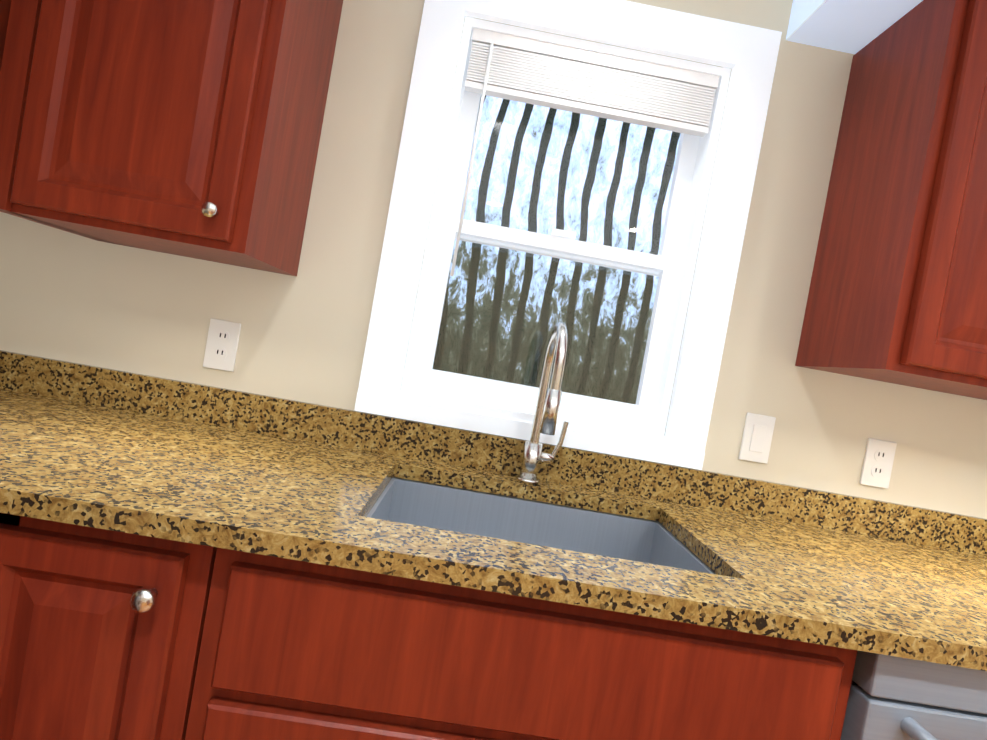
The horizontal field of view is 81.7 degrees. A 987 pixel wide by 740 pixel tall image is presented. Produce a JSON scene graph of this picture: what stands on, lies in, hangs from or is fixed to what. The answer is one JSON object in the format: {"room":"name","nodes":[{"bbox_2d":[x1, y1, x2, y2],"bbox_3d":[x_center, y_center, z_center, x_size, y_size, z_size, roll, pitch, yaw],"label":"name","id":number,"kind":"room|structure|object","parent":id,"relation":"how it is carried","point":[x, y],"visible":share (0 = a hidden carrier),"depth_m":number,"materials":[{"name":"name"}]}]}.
{"room":"kitchen","nodes":[
{"label":"kitchen","id":0,"kind":"room"},
{"bbox_2d":[0,0,986,518],"bbox_3d":[1.047,0.084,1.468,4.670,2.500,0.120,10,1,-2],"label":"wall","id":1,"kind":"structure","parent":0,"point":[68,296],"depth_m":1.36,"materials":[{"name":"paint"}]},
{"bbox_2d":[203,318,240,371],"bbox_3d":[-0.640,-0.059,1.345,0.072,0.116,0.008,10,1,-2],"label":"electrical outlet","id":2,"kind":"object","parent":1,"relation":"attached to","point":[222,345],"visible":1,"depth_m":1.34,"materials":[{"name":"white plastic"}]},
{"bbox_2d":[354,0,781,469],"bbox_3d":[0.176,-0.354,1.414,0.840,1.057,0.144,10,1,-2],"label":"window","id":3,"kind":"structure","parent":1,"relation":"in","point":[686,99],"depth_m":1.36,"materials":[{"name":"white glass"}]},
{"bbox_2d":[738,413,775,463],"bbox_3d":[0.644,0.167,1.392,0.072,0.116,0.008,10,1,-2],"label":"light switch","id":4,"kind":"object","parent":1,"relation":"attached to","point":[757,438],"visible":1,"depth_m":1.39,"materials":[{"name":"white plastic"}]},
{"bbox_2d":[859,438,896,488],"bbox_3d":[0.948,0.230,1.404,0.072,0.116,0.008,10,1,-2],"label":"electrical outlet","id":5,"kind":"object","parent":1,"relation":"attached to","point":[878,463],"visible":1,"depth_m":1.40,"materials":[{"name":"white plastic"}]},
{"bbox_3d":[0.915,1.442,-1.387,4.910,0.100,5.890,10,1,-2],"label":"floor","id":6,"kind":"structure","parent":0,"visible":0},
{"bbox_2d":[0,477,856,739],"bbox_3d":[0.348,0.790,1.075,2.290,0.883,0.652,10,1,-2],"label":"base cabinet","id":7,"kind":"object","parent":6,"relation":"on","point":[105,634],"visible":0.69,"depth_m":0.76,"materials":[{"name":"brown wood"}]},
{"bbox_2d":[0,350,986,670],"bbox_3d":[0.171,0.269,0.175,2.909,0.115,2.412,10,1,-2],"label":"countertop","id":8,"kind":"structure","parent":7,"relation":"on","point":[138,454],"depth_m":1.00,"materials":[{"name":"stone"}]},
{"bbox_2d":[515,322,568,484],"bbox_3d":[0.133,0.081,1.230,0.099,0.366,0.213,10,1,-2],"label":"faucet","id":9,"kind":"object","parent":8,"relation":"on","point":[546,410],"visible":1,"depth_m":1.29,"materials":[{"name":"silver metal"}]},
{"bbox_2d":[840,650,986,739],"bbox_3d":[0.738,0.860,1.077,0.604,0.881,0.664,10,1,-2],"label":"dishwasher","id":10,"kind":"object","parent":6,"relation":"on","point":[893,698],"visible":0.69,"depth_m":0.78,"materials":[{"name":"silver metal"}]},
{"bbox_3d":[-1.217,-0.252,-1.502,0.120,2.500,5.890,10,1,-2],"label":"wall","id":11,"kind":"structure","parent":0,"visible":0},
{"bbox_2d":[0,0,11,70],"bbox_3d":[-0.958,-0.687,0.094,0.351,0.720,2.446,10,1,-2],"label":"upper cabinet","id":12,"kind":"object","parent":11,"relation":"attached to","point":[5,5],"depth_m":1.03,"materials":[{"name":"brown wood"}]},
{"bbox_3d":[1.366,-1.118,-1.441,4.910,0.100,5.890,10,1,-2],"label":"ceiling","id":13,"kind":"structure","parent":0,"visible":0},
{"bbox_2d":[786,0,922,53],"bbox_3d":[1.319,-0.849,-1.436,4.666,0.443,5.646,10,1,-2],"label":"soffit beam","id":14,"kind":"structure","parent":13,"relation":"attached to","point":[852,26],"depth_m":1.28,"materials":[{"name":"paint"}]},
{"label":"outside","id":15,"kind":"structure","parent":0,"visible":0},
{"bbox_2d":[433,95,680,403],"bbox_3d":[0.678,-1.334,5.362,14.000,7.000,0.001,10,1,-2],"label":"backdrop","id":16,"kind":"structure","parent":15,"point":[536,326],"depth_m":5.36,"materials":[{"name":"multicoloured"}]}
]}

